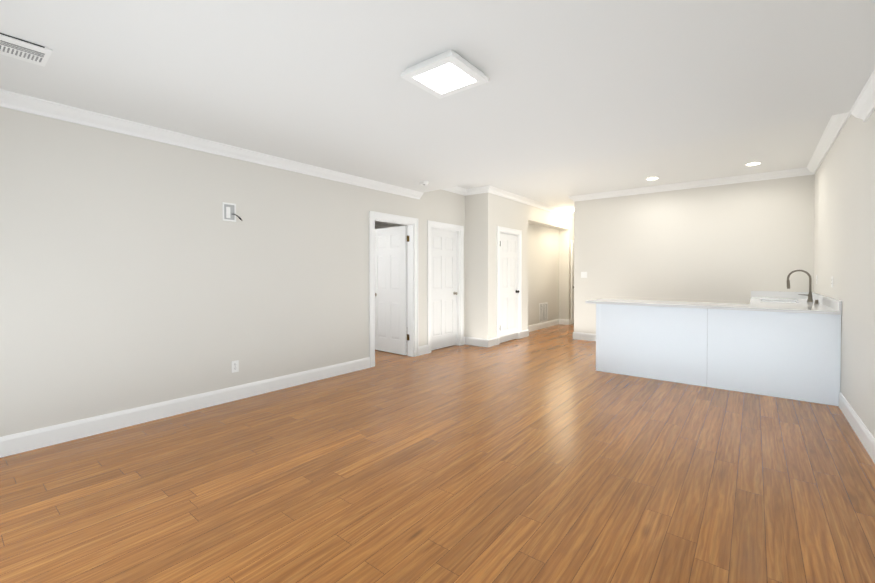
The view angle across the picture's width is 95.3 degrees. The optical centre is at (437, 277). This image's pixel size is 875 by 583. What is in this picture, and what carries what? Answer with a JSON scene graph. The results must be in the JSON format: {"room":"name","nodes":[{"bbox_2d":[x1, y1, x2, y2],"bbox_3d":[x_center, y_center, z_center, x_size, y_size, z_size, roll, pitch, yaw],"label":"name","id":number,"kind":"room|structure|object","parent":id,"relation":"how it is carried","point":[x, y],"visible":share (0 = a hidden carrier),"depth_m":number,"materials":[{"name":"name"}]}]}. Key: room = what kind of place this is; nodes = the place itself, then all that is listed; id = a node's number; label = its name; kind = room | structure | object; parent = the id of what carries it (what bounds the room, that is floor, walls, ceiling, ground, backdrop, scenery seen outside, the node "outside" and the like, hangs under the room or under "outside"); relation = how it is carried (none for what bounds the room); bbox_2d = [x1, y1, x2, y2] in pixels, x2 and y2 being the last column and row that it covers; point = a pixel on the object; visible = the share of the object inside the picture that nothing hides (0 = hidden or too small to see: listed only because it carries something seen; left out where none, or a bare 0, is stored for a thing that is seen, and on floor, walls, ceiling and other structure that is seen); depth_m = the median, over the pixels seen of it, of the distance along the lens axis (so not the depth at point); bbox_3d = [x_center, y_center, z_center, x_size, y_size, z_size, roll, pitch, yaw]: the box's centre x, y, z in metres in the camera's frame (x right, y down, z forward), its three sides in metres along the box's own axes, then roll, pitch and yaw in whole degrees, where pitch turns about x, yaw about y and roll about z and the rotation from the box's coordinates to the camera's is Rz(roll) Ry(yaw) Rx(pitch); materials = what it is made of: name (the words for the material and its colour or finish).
{"room":"empty living room","nodes":[
{"label":"empty living room","id":0,"kind":"room"},
{"bbox_2d":[0,107,464,436],"bbox_3d":[-2.136,-0.226,4.002,0.120,2.920,8.320,0,1,38],"label":"wall","id":1,"kind":"structure","parent":0,"point":[135,272],"depth_m":3.53,"materials":[{"name":"paint"}]},
{"bbox_2d":[0,357,369,457],"bbox_3d":[-2.760,1.173,3.123,0.016,0.140,5.905,0,1,38],"label":"baseboard","id":2,"kind":"structure","parent":1,"relation":"attached to","point":[16,443],"depth_m":3.49,"materials":[{"name":"white wood"}]},
{"bbox_2d":[0,89,422,198],"bbox_3d":[-2.409,-1.244,3.480,0.090,0.097,6.940,0,1,38],"label":"crown molding","id":3,"kind":"structure","parent":1,"relation":"attached to","point":[8,99],"depth_m":3.54,"materials":[{"name":"white wood"}]},
{"bbox_2d":[222,202,235,221],"bbox_3d":[-2.073,-0.656,3.973,0.009,0.180,0.130,0,1,38],"label":"outlet","id":4,"kind":"object","parent":1,"relation":"attached to","point":[228,210],"visible":1,"depth_m":3.96,"materials":[{"name":"white plastic"}]},
{"bbox_2d":[231,360,238,372],"bbox_3d":[-2.042,0.893,4.029,0.008,0.115,0.070,0,1,38],"label":"electrical outlet","id":5,"kind":"object","parent":1,"relation":"attached to","point":[234,366],"visible":1,"depth_m":4.02,"materials":[{"name":"white plastic"}]},
{"bbox_2d":[375,226,408,354],"bbox_3d":[-0.748,0.192,6.442,0.827,2.008,0.165,0,1,38],"label":"open bedroom door","id":6,"kind":"structure","parent":1,"relation":"in","point":[391,335],"depth_m":6.39,"materials":[{"name":"white wood"}]},
{"bbox_2d":[431,229,457,349],"bbox_3d":[0.080,0.188,6.825,0.165,2.008,0.791,0,1,38],"label":"closed door","id":7,"kind":"structure","parent":1,"relation":"in","point":[444,293],"depth_m":6.82,"materials":[{"name":"white wood"}]},
{"bbox_2d":[442,186,466,195],"bbox_3d":[0.142,-1.528,6.688,0.090,0.097,1.258,0,1,38],"label":"crown molding","id":8,"kind":"structure","parent":1,"relation":"attached to","point":[462,191],"depth_m":6.94,"materials":[{"name":"white wood"}]},
{"bbox_2d":[464,337,487,346],"bbox_3d":[0.680,1.132,7.066,0.496,0.140,0.040,0,1,38],"label":"baseboard","id":9,"kind":"structure","parent":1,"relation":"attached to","point":[473,341],"depth_m":7.08,"materials":[{"name":"white wood"}]},
{"bbox_2d":[375,224,406,228],"bbox_3d":[-0.258,-0.283,9.420,3.680,2.920,0.100,0,1,38],"label":"wall","id":10,"kind":"structure","parent":0,"point":[386,226],"depth_m":10.11,"materials":[{"name":"paint"}]},
{"bbox_2d":[0,323,874,582],"bbox_3d":[0.050,1.262,6.062,10.200,0.100,15.600,0,1,38],"label":"floor","id":11,"kind":"structure","parent":0,"point":[551,454],"depth_m":2.39,"materials":[{"name":"laminate"}]},
{"bbox_2d":[585,295,841,405],"bbox_3d":[3.122,0.718,4.827,2.414,1.015,0.680,0,1,38],"label":"kitchen counter","id":12,"kind":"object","parent":11,"relation":"on","point":[780,344],"depth_m":4.41,"materials":[{"name":"white wood"}]},
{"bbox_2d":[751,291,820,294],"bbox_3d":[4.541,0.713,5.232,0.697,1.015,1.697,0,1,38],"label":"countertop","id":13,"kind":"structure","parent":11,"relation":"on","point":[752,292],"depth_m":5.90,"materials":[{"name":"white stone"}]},
{"bbox_2d":[787,270,812,301],"bbox_3d":[4.690,0.098,5.164,0.259,0.414,0.131,0,1,38],"label":"faucet","id":14,"kind":"object","parent":13,"relation":"on","point":[810,298],"visible":1,"depth_m":5.13,"materials":[{"name":"silver metal"}]},
{"bbox_2d":[0,0,874,225],"bbox_3d":[-1.340,-1.493,4.123,8.800,0.390,9.520,0,1,38],"label":"ceiling","id":15,"kind":"structure","parent":0,"point":[321,83],"depth_m":2.49,"materials":[{"name":"white paint"}]},
{"bbox_2d":[0,33,51,66],"bbox_3d":[-2.321,-1.270,2.229,0.268,0.014,0.214,0,1,38],"label":"ceiling vent","id":16,"kind":"object","parent":15,"relation":"in","point":[20,49],"visible":1,"depth_m":2.22,"materials":[{"name":"white metal"}]},
{"bbox_2d":[419,181,428,185],"bbox_3d":[-0.183,-1.292,5.453,0.132,0.039,0.132,0,1,38],"label":"smoke detector","id":17,"kind":"object","parent":15,"relation":"attached to","point":[424,183],"visible":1,"depth_m":5.41,"materials":[{"name":"white plastic"}]},
{"bbox_2d":[400,49,488,98],"bbox_3d":[0.048,-1.254,2.473,0.392,0.051,0.392,0,1,38],"label":"led ceiling light","id":18,"kind":"object","parent":15,"relation":"attached to","point":[446,73],"visible":1,"depth_m":2.42,"materials":[{"name":"white plastic"}]},
{"bbox_2d":[465,193,573,338],"bbox_3d":[2.506,-0.284,9.459,0.600,2.920,6.000,0,1,38],"label":"wall","id":19,"kind":"structure","parent":0,"point":[547,237],"depth_m":7.95,"materials":[{"name":"paint"}]},
{"bbox_2d":[467,186,486,194],"bbox_3d":[0.694,-1.531,6.996,0.390,0.097,0.090,0,1,38],"label":"crown molding","id":20,"kind":"structure","parent":19,"relation":"attached to","point":[478,190],"depth_m":7.00,"materials":[{"name":"white wood"}]},
{"bbox_2d":[488,337,496,346],"bbox_3d":[0.980,1.132,7.058,0.016,0.140,0.280,0,1,38],"label":"baseboard","id":21,"kind":"structure","parent":19,"relation":"attached to","point":[491,342],"depth_m":7.03,"materials":[{"name":"white wood"}]},
{"bbox_2d":[500,233,518,342],"bbox_3d":[1.331,0.180,7.542,0.165,2.008,0.741,0,1,38],"label":"closed closet door","id":22,"kind":"structure","parent":19,"relation":"in","point":[509,291],"depth_m":7.53,"materials":[{"name":"white wood"}]},
{"bbox_2d":[522,327,531,337],"bbox_3d":[1.760,1.121,8.039,0.016,0.140,0.346,0,1,38],"label":"baseboard","id":23,"kind":"structure","parent":19,"relation":"attached to","point":[525,333],"depth_m":8.08,"materials":[{"name":"white wood"}]},
{"bbox_2d":[485,185,573,218],"bbox_3d":[2.748,-1.554,9.195,0.090,0.097,6.090,0,1,38],"label":"crown molding","id":24,"kind":"structure","parent":19,"relation":"attached to","point":[489,189],"depth_m":7.94,"materials":[{"name":"white wood"}]},
{"bbox_2d":[523,319,559,330],"bbox_3d":[2.371,1.109,9.210,0.016,0.140,2.280,0,1,38],"label":"baseboard","id":25,"kind":"structure","parent":19,"relation":"attached to","point":[538,326],"depth_m":9.41,"materials":[{"name":"white wood"}]},
{"bbox_2d":[539,302,547,322],"bbox_3d":[2.494,0.802,9.364,0.012,0.450,0.480,0,1,38],"label":"air vent","id":26,"kind":"object","parent":19,"relation":"in","point":[543,312],"visible":1,"depth_m":9.35,"materials":[{"name":"white"}]},
{"bbox_2d":[573,245,573,322],"bbox_3d":[3.645,0.150,10.455,0.165,2.008,0.741,0,1,38],"label":"hall door","id":27,"kind":"structure","parent":19,"relation":"in","point":[573,283],"depth_m":10.22,"materials":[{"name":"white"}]},
{"bbox_2d":[458,116,831,212],"bbox_3d":[3.768,-1.653,7.496,5.000,0.140,7.720,0,1,38],"label":"ceiling","id":28,"kind":"structure","parent":0,"point":[789,146],"depth_m":5.54,"materials":[{"name":"white paint"}]},
{"bbox_2d":[645,177,658,179],"bbox_3d":[3.386,-1.567,6.293,0.194,0.005,0.194,0,1,38],"label":"recessed light","id":29,"kind":"object","parent":28,"relation":"in","point":[652,178],"visible":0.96,"depth_m":6.28,"materials":[{"name":"white plastic"}]},
{"bbox_2d":[745,162,761,165],"bbox_3d":[4.315,-1.559,5.453,0.194,0.005,0.194,0,1,38],"label":"recessed light","id":30,"kind":"object","parent":28,"relation":"in","point":[752,163],"visible":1,"depth_m":5.42,"materials":[{"name":"white"}]},
{"bbox_2d":[574,174,814,333],"bbox_3d":[4.044,-0.256,6.781,3.420,2.920,0.120,0,1,38],"label":"wall","id":31,"kind":"structure","parent":0,"point":[737,243],"depth_m":6.54,"materials":[{"name":"paint"}]},
{"bbox_2d":[581,272,586,277],"bbox_3d":[2.816,-0.062,7.675,0.116,0.115,0.010,0,1,38],"label":"light switch","id":32,"kind":"object","parent":31,"relation":"attached to","point":[583,274],"visible":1,"depth_m":7.67,"materials":[{"name":"white plastic"}]},
{"bbox_2d":[573,332,595,340],"bbox_3d":[3.719,1.132,6.979,2.716,0.140,0.036,0,1,38],"label":"baseboard","id":33,"kind":"structure","parent":31,"relation":"attached to","point":[576,335],"depth_m":7.67,"materials":[{"name":"white wood"}]},
{"bbox_2d":[568,168,813,201],"bbox_3d":[3.947,-1.528,6.718,3.510,0.097,0.102,0,1,38],"label":"crown molding","id":34,"kind":"structure","parent":31,"relation":"attached to","point":[800,171],"depth_m":6.48,"materials":[{"name":"white wood"}]},
{"bbox_2d":[813,110,874,437],"bbox_3d":[3.588,-0.220,3.362,0.120,2.920,14.440,0,1,38],"label":"wall","id":35,"kind":"structure","parent":0,"point":[844,220],"depth_m":3.43,"materials":[{"name":"paint"}]},
{"bbox_2d":[806,112,850,174],"bbox_3d":[4.235,-1.503,4.332,0.090,0.097,3.240,0,1,38],"label":"crown molding","id":36,"kind":"structure","parent":35,"relation":"attached to","point":[835,125],"depth_m":4.34,"materials":[{"name":"white wood"}]},
{"bbox_2d":[839,392,874,462],"bbox_3d":[1.491,1.197,0.847,0.016,0.140,7.630,0,1,38],"label":"baseboard","id":37,"kind":"structure","parent":35,"relation":"attached to","point":[864,435],"depth_m":3.10,"materials":[{"name":"white wood"}]},
{"bbox_2d":[849,69,874,121],"bbox_3d":[1.157,-1.213,0.461,0.090,0.097,6.650,0,1,38],"label":"crown molding","id":38,"kind":"structure","parent":35,"relation":"attached to","point":[863,108],"depth_m":2.81,"materials":[{"name":"white wood"}]}
]}

